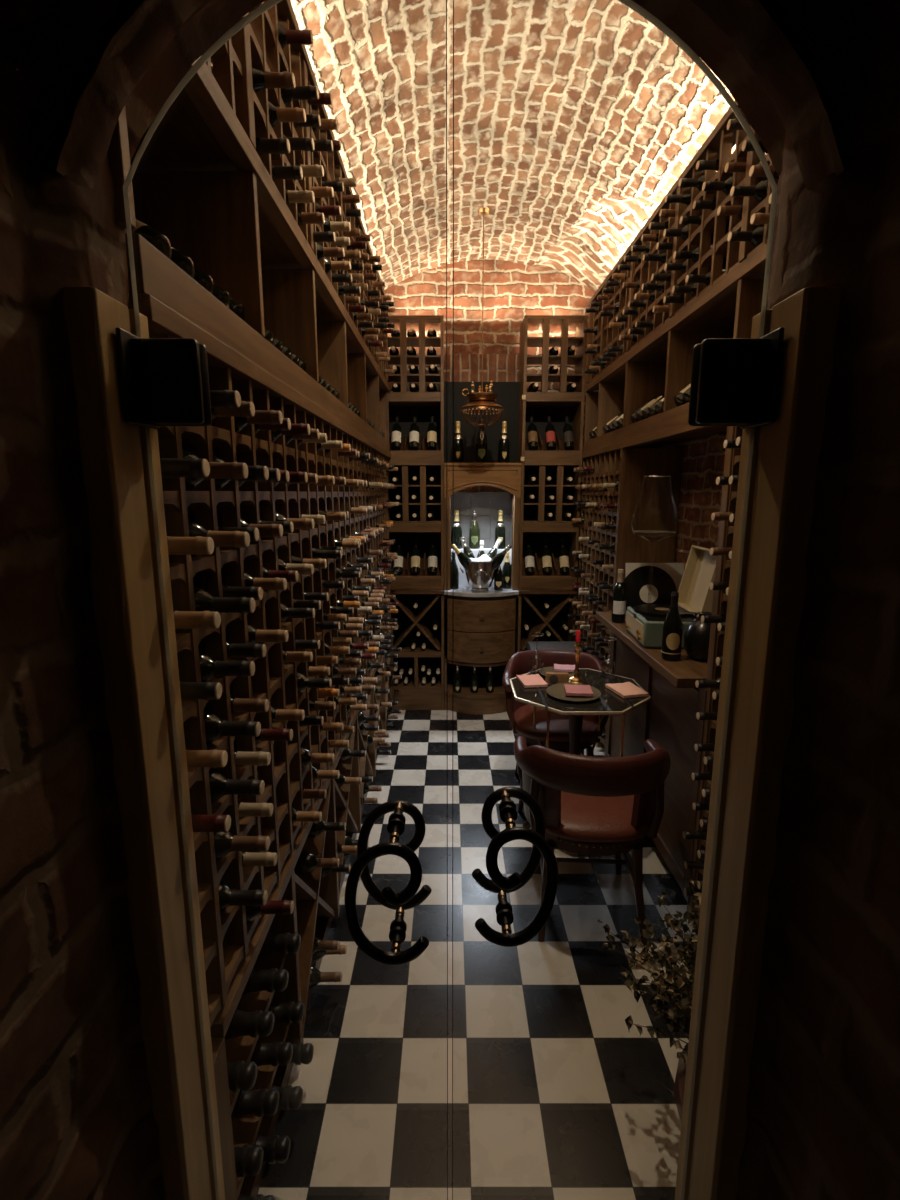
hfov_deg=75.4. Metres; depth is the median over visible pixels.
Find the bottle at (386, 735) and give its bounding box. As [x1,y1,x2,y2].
[378,733,388,737]
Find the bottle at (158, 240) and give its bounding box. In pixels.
[131,219,171,259]
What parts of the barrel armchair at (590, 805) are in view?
arm post, post, panel, leg, seat frame, seat, leg, leg, panel, post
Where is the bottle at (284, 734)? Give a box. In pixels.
[234,728,292,749]
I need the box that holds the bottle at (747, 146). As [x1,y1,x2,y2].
[742,140,767,153]
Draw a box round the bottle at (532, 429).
[527,416,537,449]
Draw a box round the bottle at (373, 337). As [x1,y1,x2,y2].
[365,334,377,340]
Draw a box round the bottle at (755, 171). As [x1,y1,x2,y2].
[749,165,778,179]
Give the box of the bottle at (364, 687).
[356,684,374,690]
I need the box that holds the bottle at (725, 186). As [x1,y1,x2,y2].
[702,175,732,195]
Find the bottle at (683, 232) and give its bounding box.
[663,224,728,241]
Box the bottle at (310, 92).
[281,85,318,106]
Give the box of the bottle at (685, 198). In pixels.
[665,191,716,205]
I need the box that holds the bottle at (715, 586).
[710,582,728,590]
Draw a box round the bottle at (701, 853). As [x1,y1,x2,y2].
[697,850,704,858]
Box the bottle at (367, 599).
[365,597,381,601]
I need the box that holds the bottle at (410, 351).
[407,346,417,354]
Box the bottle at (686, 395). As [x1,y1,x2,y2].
[682,388,689,402]
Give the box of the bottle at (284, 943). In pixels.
[257,932,300,957]
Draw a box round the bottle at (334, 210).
[315,202,340,215]
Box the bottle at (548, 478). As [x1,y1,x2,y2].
[545,474,551,484]
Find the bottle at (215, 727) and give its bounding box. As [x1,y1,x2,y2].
[204,710,260,745]
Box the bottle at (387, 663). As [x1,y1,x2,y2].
[385,661,396,666]
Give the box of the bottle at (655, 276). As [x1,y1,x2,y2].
[651,272,671,281]
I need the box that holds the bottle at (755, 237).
[727,224,763,246]
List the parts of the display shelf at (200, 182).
trim, trim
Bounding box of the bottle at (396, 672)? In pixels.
[394,670,402,682]
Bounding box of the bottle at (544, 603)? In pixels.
[537,596,548,607]
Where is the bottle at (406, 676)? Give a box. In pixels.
[403,670,411,682]
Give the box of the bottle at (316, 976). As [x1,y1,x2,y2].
[309,965,341,988]
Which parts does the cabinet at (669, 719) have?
cross rail, panel, cross rail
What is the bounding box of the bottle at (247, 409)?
[211,401,254,420]
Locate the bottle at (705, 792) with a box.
[702,789,710,797]
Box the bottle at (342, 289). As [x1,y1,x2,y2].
[338,284,360,295]
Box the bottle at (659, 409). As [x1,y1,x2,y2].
[655,398,663,413]
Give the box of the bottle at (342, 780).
[335,773,361,787]
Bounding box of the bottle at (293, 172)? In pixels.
[271,164,302,180]
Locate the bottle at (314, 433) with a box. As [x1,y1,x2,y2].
[285,428,319,444]
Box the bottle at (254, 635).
[225,623,288,643]
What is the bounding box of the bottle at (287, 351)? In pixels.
[283,345,291,359]
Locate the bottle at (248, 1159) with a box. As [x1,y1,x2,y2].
[234,1145,263,1176]
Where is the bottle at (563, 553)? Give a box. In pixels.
[559,540,569,574]
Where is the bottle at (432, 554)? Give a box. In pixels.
[428,540,436,574]
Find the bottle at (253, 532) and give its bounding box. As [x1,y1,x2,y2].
[188,515,258,541]
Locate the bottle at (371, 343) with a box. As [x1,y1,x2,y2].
[368,340,382,346]
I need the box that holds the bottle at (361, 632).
[358,630,371,635]
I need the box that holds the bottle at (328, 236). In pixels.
[313,231,335,242]
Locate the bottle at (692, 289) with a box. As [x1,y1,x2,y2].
[672,283,696,296]
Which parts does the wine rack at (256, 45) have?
post, post, rail, cornice, post, post, post, post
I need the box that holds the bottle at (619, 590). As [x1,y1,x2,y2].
[611,569,626,622]
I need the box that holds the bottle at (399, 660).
[393,657,401,670]
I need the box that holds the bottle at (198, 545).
[167,536,213,554]
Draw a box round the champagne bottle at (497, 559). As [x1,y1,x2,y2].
[491,545,510,570]
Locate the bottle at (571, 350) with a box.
[568,346,574,354]
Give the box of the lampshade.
[630,476,678,541]
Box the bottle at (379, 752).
[376,748,390,756]
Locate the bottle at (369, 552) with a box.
[367,548,381,555]
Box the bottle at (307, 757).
[257,746,334,768]
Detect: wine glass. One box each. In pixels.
[600,637,616,679]
[630,476,678,593]
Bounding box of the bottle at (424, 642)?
[420,635,428,648]
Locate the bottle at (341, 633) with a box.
[338,629,357,637]
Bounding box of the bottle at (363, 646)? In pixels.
[350,643,368,649]
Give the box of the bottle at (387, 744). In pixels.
[377,742,389,747]
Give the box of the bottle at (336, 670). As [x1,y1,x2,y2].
[333,664,356,676]
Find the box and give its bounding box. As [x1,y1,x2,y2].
[545,672,568,684]
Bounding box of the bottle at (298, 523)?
[240,510,314,529]
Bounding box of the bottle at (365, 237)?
[355,234,370,241]
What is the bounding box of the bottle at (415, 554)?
[411,540,419,574]
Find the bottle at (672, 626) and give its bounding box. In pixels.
[661,592,682,660]
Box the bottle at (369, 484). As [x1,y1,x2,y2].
[365,479,382,489]
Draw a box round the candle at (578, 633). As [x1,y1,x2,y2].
[576,629,580,641]
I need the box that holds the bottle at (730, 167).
[725,154,766,172]
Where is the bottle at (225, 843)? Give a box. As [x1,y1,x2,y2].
[214,831,269,860]
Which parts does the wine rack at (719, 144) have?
post, post, post, cornice, rail, post, rail, rail, rail, post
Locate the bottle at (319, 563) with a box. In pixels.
[291,555,326,568]
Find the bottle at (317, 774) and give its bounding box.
[257,765,338,781]
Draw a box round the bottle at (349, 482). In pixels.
[339,479,357,486]
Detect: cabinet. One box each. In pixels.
[382,315,444,709]
[444,382,521,589]
[444,587,518,714]
[514,315,587,652]
[596,612,707,903]
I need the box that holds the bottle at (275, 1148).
[254,1135,290,1163]
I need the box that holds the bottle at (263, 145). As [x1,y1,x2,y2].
[255,137,289,154]
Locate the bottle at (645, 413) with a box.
[642,393,664,418]
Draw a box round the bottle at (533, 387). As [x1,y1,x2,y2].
[526,383,538,391]
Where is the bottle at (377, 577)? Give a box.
[365,574,379,579]
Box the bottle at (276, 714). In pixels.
[254,705,304,722]
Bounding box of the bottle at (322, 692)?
[318,688,338,696]
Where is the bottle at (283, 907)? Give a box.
[245,900,293,923]
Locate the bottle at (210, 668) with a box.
[199,650,254,681]
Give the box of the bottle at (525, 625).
[521,616,529,629]
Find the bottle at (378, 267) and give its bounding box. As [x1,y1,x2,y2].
[367,264,381,271]
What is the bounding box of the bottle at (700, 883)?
[697,880,702,888]
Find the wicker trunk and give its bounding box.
[526,641,581,651]
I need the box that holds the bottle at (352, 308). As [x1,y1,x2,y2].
[349,305,365,312]
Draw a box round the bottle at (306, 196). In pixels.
[285,189,314,204]
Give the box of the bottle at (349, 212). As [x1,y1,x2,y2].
[346,209,360,216]
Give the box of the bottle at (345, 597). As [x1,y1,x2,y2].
[343,595,358,600]
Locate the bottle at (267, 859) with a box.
[222,851,276,876]
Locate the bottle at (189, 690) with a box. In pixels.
[180,682,221,699]
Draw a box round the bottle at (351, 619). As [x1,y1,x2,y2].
[349,617,363,623]
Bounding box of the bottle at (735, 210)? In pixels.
[717,204,742,218]
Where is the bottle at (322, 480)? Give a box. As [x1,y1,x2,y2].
[309,475,334,485]
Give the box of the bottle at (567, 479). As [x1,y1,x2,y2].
[563,475,572,484]
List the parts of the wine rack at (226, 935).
panel, rail, rail, rail, rail, rail, rail, rail, rail, rail, rail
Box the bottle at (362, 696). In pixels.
[351,693,366,699]
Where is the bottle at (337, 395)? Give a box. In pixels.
[335,391,339,399]
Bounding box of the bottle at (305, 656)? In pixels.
[283,649,312,662]
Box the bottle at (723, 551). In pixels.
[710,547,731,555]
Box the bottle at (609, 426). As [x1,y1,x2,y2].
[607,413,622,431]
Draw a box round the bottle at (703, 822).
[700,819,707,827]
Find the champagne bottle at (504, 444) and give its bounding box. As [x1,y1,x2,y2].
[498,421,509,462]
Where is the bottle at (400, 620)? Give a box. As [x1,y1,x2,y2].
[395,616,402,629]
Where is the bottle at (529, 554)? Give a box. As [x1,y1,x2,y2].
[525,540,534,574]
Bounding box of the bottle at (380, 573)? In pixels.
[368,569,383,576]
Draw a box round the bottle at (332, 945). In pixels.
[313,936,339,952]
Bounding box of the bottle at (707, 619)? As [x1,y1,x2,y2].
[701,614,725,623]
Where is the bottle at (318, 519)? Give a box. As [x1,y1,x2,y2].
[300,514,325,524]
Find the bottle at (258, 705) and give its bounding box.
[204,694,268,713]
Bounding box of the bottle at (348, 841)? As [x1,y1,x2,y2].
[345,835,368,845]
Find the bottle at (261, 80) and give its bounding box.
[211,63,294,92]
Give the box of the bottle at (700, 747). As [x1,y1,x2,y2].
[694,743,714,751]
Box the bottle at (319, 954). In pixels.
[312,939,346,961]
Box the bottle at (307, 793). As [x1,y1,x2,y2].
[237,789,326,798]
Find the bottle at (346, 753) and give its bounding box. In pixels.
[339,748,365,761]
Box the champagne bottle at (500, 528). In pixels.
[495,510,504,548]
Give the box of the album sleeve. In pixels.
[626,563,683,616]
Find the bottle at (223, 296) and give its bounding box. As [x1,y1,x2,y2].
[213,284,229,308]
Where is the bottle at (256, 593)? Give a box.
[193,577,262,599]
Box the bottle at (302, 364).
[299,359,305,371]
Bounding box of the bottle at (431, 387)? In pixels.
[427,383,436,391]
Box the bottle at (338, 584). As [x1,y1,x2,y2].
[322,579,344,589]
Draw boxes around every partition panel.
[604,448,682,756]
[687,426,734,916]
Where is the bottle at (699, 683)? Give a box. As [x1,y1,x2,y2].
[695,676,720,689]
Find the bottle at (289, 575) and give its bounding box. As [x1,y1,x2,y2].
[244,562,297,581]
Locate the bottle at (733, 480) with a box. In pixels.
[729,475,738,484]
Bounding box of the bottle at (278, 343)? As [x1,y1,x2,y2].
[273,337,282,352]
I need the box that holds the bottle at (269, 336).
[264,328,273,344]
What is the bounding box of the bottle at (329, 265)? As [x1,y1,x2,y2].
[324,257,350,273]
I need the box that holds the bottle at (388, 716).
[386,714,397,719]
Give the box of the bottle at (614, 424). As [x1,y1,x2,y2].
[612,415,622,429]
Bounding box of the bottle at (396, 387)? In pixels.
[392,383,400,391]
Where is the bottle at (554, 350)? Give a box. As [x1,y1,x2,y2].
[549,347,557,354]
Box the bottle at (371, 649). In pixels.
[363,647,377,652]
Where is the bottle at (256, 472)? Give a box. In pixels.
[186,455,268,490]
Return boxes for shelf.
[107,55,390,457]
[225,953,286,1113]
[231,1022,289,1196]
[444,463,521,465]
[445,680,504,698]
[582,243,767,457]
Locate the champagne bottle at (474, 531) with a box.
[469,510,479,548]
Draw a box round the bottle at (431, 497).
[427,493,435,502]
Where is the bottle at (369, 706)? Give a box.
[361,703,378,711]
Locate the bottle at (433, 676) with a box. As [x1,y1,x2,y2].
[430,670,438,683]
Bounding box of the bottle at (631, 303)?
[628,300,646,309]
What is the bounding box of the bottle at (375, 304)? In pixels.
[361,298,378,307]
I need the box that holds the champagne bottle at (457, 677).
[454,665,461,692]
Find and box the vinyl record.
[623,566,676,610]
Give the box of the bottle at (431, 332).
[427,327,436,336]
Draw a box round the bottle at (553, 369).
[548,365,557,373]
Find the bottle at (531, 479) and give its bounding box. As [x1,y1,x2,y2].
[525,475,536,484]
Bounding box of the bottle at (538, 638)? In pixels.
[534,634,544,640]
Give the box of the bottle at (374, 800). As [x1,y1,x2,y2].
[362,797,377,804]
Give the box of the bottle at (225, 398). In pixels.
[210,390,240,407]
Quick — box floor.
[258,702,697,1199]
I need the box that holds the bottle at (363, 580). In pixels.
[361,578,374,583]
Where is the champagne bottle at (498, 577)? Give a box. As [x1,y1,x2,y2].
[494,566,502,590]
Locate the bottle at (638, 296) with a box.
[635,291,654,300]
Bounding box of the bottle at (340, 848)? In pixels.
[337,841,356,855]
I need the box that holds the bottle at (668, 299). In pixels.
[663,294,684,303]
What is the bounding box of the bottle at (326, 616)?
[323,612,346,621]
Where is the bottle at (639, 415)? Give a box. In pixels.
[636,393,663,420]
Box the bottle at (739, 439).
[736,437,741,445]
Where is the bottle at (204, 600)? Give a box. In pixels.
[193,585,255,612]
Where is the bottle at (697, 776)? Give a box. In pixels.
[691,772,711,780]
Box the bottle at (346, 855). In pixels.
[343,853,356,859]
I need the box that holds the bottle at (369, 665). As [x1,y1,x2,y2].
[367,660,383,669]
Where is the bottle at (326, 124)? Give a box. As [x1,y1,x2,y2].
[312,118,337,131]
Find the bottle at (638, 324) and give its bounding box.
[635,316,662,329]
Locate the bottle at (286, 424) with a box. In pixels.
[254,418,290,434]
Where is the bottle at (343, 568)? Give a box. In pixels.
[342,565,361,573]
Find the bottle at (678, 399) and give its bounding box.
[674,384,690,406]
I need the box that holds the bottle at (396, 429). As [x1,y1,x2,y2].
[391,416,401,449]
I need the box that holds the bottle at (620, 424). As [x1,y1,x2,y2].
[617,416,622,427]
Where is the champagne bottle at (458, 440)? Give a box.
[452,421,463,462]
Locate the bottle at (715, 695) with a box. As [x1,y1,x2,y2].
[712,691,719,699]
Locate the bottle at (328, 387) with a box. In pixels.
[326,382,330,392]
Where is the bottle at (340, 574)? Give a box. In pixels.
[336,567,359,580]
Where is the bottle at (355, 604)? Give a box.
[337,599,359,607]
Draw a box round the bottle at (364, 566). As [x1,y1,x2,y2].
[347,560,367,569]
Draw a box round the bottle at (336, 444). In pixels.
[316,440,342,452]
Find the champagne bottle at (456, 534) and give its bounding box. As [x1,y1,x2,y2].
[451,510,461,548]
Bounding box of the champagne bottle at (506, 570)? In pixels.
[502,551,510,588]
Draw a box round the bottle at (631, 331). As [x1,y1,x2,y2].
[628,327,644,335]
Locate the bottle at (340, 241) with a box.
[331,237,349,245]
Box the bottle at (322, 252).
[317,243,344,260]
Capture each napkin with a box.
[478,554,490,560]
[516,674,547,687]
[554,664,574,671]
[564,684,592,695]
[605,682,648,697]
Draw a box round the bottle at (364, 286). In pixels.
[353,283,367,290]
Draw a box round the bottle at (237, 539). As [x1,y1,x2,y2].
[188,519,249,556]
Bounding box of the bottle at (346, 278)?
[332,273,351,282]
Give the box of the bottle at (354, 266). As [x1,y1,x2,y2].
[345,263,363,271]
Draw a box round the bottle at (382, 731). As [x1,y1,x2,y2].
[375,729,385,734]
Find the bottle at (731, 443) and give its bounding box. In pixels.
[723,439,740,448]
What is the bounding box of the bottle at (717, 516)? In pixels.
[711,511,734,520]
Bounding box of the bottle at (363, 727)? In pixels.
[359,723,378,732]
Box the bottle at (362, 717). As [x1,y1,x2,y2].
[358,711,379,724]
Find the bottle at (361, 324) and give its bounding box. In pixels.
[358,321,372,327]
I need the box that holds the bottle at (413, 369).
[409,365,418,373]
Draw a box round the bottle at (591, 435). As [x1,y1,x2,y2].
[589,427,596,438]
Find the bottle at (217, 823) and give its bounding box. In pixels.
[191,814,230,832]
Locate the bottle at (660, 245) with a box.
[656,242,712,249]
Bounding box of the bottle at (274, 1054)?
[250,1040,292,1066]
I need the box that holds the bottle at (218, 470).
[182,450,247,489]
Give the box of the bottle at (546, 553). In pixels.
[542,540,551,574]
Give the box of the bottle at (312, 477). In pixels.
[287,470,317,485]
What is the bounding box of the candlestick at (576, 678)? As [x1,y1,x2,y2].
[569,642,586,684]
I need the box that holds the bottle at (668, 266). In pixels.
[664,260,725,272]
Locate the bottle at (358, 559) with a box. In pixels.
[356,556,372,563]
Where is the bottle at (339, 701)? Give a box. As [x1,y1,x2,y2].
[334,697,356,705]
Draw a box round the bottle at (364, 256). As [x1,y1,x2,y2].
[352,253,368,260]
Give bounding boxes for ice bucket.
[460,561,499,590]
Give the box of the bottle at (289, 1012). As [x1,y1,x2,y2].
[268,1000,303,1023]
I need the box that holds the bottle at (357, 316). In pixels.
[353,312,371,321]
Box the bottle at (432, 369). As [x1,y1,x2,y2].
[428,364,437,373]
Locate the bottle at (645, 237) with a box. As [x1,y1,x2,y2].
[641,233,658,241]
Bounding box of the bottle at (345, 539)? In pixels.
[341,537,360,544]
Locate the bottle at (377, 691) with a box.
[375,687,388,694]
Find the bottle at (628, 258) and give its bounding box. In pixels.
[624,253,641,263]
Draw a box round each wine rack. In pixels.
[149,334,390,1027]
[206,0,387,381]
[210,630,393,1199]
[576,450,619,745]
[586,101,778,383]
[695,426,742,899]
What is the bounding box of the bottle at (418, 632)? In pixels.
[415,626,422,635]
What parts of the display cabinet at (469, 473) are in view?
post, black panel, moulding, arch moulding, post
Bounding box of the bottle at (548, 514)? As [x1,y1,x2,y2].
[544,510,552,519]
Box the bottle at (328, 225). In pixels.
[323,217,350,231]
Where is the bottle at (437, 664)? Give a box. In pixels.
[434,658,440,673]
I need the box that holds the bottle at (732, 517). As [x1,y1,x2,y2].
[729,514,734,521]
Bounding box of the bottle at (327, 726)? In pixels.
[320,722,343,731]
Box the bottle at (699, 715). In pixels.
[696,711,717,719]
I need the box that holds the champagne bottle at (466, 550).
[460,537,474,558]
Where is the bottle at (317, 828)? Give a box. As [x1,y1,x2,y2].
[307,819,345,837]
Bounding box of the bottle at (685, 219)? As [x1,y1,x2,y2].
[680,214,729,229]
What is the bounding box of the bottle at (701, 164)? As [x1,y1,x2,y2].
[696,153,765,170]
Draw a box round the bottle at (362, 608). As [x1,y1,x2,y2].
[358,606,371,611]
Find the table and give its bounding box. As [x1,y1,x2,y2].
[509,669,651,855]
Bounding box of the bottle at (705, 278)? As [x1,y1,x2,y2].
[685,268,725,285]
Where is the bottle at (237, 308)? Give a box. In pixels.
[230,298,244,320]
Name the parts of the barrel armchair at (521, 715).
arm post, panel, leg, seat frame, seat, leg, arm post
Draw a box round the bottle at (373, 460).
[361,457,377,463]
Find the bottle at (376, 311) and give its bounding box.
[365,308,380,314]
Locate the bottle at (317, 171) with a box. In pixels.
[295,163,323,177]
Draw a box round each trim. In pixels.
[63,287,224,1199]
[444,354,518,381]
[675,287,840,1199]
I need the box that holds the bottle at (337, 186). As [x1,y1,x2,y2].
[322,181,343,191]
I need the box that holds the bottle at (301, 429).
[271,423,309,441]
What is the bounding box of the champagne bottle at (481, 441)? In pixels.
[475,419,487,462]
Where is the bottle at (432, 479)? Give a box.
[427,475,436,484]
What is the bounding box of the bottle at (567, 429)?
[563,416,573,449]
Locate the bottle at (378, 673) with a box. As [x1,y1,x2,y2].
[374,670,389,676]
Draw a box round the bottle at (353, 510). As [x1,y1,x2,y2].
[350,507,366,513]
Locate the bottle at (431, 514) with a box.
[426,510,435,519]
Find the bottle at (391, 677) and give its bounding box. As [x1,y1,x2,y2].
[389,674,401,680]
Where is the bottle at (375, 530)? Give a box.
[363,528,377,533]
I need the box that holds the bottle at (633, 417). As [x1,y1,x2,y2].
[630,397,655,422]
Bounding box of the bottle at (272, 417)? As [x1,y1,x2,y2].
[211,410,282,432]
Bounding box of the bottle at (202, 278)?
[194,267,213,294]
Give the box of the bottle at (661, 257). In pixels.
[643,251,686,263]
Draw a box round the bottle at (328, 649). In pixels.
[324,642,349,655]
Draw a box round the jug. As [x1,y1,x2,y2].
[683,612,711,661]
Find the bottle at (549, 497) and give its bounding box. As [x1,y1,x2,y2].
[545,493,554,501]
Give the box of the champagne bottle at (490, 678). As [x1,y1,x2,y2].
[486,667,493,692]
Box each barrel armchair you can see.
[502,650,608,811]
[514,736,669,945]
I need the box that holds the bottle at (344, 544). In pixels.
[335,539,359,548]
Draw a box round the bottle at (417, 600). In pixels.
[412,596,421,607]
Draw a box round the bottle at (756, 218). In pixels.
[750,213,769,224]
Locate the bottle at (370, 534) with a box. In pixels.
[355,530,374,537]
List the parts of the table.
leg, glass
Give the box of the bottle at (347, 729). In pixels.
[335,725,353,733]
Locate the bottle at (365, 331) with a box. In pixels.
[362,328,379,335]
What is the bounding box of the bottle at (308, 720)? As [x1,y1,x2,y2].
[299,716,323,725]
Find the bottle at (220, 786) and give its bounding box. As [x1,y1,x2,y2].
[209,768,264,803]
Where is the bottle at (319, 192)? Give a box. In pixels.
[311,186,333,197]
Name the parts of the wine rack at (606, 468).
rail, rail, rail, rail, rail, rail, rail, rail, rail, rail, rail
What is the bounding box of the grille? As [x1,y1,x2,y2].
[626,611,643,642]
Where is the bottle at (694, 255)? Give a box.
[673,244,726,264]
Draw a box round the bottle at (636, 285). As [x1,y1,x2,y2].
[622,280,639,290]
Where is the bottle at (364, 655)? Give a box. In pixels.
[359,653,375,658]
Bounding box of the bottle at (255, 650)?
[198,638,265,658]
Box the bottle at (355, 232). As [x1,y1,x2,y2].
[344,228,360,236]
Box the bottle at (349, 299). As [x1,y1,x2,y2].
[345,296,359,303]
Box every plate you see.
[539,666,573,676]
[546,683,600,700]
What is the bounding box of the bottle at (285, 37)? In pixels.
[278,24,312,49]
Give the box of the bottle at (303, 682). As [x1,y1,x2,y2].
[232,671,331,693]
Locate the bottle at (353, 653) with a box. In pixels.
[345,650,361,656]
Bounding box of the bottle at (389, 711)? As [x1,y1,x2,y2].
[387,707,400,714]
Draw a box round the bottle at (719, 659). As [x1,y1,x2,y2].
[716,657,722,664]
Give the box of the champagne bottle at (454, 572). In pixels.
[450,552,458,588]
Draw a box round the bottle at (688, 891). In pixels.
[684,887,701,895]
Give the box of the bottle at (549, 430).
[545,416,555,449]
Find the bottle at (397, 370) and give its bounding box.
[391,365,399,373]
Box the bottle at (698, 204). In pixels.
[693,199,715,210]
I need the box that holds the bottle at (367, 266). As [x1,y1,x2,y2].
[364,263,371,270]
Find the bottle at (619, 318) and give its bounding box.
[616,316,627,321]
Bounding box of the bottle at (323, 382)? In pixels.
[321,378,325,388]
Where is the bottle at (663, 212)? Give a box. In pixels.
[659,209,701,216]
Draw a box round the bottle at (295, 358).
[291,352,299,365]
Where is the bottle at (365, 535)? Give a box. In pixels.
[351,533,367,539]
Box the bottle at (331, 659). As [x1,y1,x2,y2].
[317,655,337,663]
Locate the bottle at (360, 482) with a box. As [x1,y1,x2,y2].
[345,479,363,486]
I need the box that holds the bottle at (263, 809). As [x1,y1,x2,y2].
[238,801,273,816]
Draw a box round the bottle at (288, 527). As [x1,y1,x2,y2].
[217,512,293,532]
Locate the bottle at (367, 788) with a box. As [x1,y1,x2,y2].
[363,783,381,794]
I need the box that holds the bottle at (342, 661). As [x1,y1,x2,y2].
[339,657,360,666]
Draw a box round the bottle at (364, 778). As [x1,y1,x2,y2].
[360,776,372,781]
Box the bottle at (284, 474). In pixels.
[237,461,289,490]
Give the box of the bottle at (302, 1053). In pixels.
[279,1042,313,1065]
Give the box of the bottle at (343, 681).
[326,676,348,685]
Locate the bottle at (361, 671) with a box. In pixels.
[356,668,365,674]
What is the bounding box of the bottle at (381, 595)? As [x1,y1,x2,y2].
[369,592,383,597]
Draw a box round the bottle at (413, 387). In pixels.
[409,383,418,391]
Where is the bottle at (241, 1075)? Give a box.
[227,1061,257,1091]
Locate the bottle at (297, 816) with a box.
[291,806,321,823]
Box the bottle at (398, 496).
[394,493,401,501]
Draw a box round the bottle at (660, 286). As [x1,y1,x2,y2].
[642,281,684,293]
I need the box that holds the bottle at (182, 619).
[173,610,220,628]
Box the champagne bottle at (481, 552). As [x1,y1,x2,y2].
[477,540,484,557]
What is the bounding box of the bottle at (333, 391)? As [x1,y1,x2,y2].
[331,387,335,395]
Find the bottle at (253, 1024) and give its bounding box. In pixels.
[224,1010,274,1040]
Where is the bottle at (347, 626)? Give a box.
[344,622,362,629]
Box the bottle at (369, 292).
[367,290,380,296]
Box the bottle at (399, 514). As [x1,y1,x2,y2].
[395,510,402,519]
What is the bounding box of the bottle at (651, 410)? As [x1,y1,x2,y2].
[648,396,663,416]
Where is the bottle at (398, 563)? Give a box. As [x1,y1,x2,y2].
[394,540,402,574]
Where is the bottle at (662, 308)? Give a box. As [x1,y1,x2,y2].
[652,304,683,312]
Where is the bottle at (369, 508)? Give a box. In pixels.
[359,506,372,511]
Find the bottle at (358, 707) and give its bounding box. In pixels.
[346,704,366,712]
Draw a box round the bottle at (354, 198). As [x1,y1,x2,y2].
[342,194,359,202]
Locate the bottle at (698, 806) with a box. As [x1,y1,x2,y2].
[692,802,709,810]
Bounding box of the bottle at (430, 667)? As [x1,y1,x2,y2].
[425,659,433,674]
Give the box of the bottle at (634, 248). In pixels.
[631,243,666,253]
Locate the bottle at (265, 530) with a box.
[188,514,282,536]
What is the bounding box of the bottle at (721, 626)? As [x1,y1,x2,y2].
[717,622,725,630]
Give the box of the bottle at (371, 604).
[362,600,378,606]
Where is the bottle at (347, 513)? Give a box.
[327,510,348,518]
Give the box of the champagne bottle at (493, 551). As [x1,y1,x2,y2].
[487,539,500,558]
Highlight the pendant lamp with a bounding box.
[459,207,504,430]
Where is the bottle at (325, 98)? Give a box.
[308,92,331,104]
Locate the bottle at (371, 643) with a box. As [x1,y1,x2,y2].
[366,641,379,646]
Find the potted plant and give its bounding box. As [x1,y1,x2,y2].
[597,879,701,1121]
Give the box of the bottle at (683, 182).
[678,174,704,190]
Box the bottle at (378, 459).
[365,459,378,464]
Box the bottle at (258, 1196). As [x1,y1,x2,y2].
[238,1194,275,1199]
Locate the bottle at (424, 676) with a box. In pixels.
[420,670,428,683]
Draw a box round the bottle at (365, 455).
[349,452,369,461]
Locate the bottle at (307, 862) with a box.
[294,851,338,874]
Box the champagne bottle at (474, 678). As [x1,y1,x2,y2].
[471,667,478,692]
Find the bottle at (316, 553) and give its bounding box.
[312,547,341,558]
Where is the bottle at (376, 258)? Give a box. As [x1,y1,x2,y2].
[363,255,380,263]
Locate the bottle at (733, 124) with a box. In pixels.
[727,119,749,130]
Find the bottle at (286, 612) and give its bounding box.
[247,602,314,622]
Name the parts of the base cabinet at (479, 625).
panel, panel, drawer, drawer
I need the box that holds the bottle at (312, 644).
[295,639,319,649]
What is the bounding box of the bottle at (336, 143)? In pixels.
[332,140,340,150]
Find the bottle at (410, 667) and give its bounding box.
[407,658,413,673]
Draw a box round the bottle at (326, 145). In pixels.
[310,139,332,151]
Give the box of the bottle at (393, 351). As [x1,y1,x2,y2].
[389,346,399,354]
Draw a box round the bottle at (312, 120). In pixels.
[293,114,320,127]
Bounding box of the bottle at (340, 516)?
[319,510,345,520]
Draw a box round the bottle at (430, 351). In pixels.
[427,346,436,354]
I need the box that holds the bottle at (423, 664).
[419,657,428,670]
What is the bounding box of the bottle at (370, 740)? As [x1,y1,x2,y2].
[367,735,384,745]
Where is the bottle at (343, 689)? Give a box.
[340,685,361,695]
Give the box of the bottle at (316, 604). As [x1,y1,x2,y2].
[293,598,320,609]
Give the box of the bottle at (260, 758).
[212,749,270,768]
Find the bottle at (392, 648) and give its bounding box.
[385,647,400,652]
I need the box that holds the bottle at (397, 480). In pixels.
[391,475,401,484]
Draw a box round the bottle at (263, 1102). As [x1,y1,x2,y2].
[231,1089,279,1119]
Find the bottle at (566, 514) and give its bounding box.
[562,510,570,519]
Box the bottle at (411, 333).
[407,328,416,336]
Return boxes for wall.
[0,20,165,1199]
[379,259,598,640]
[654,432,726,569]
[736,17,899,1199]
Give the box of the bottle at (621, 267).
[618,264,656,271]
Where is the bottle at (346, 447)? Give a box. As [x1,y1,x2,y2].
[324,443,350,455]
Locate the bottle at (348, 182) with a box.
[334,176,356,186]
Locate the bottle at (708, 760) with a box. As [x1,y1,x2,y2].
[704,756,713,764]
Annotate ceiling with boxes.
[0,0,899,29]
[290,0,735,291]
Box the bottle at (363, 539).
[346,534,365,542]
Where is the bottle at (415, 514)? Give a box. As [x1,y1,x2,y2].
[410,510,419,519]
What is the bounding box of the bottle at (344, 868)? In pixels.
[321,864,349,877]
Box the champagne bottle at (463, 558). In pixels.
[451,544,470,569]
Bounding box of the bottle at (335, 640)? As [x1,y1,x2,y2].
[332,637,351,644]
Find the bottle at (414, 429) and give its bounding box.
[409,416,418,449]

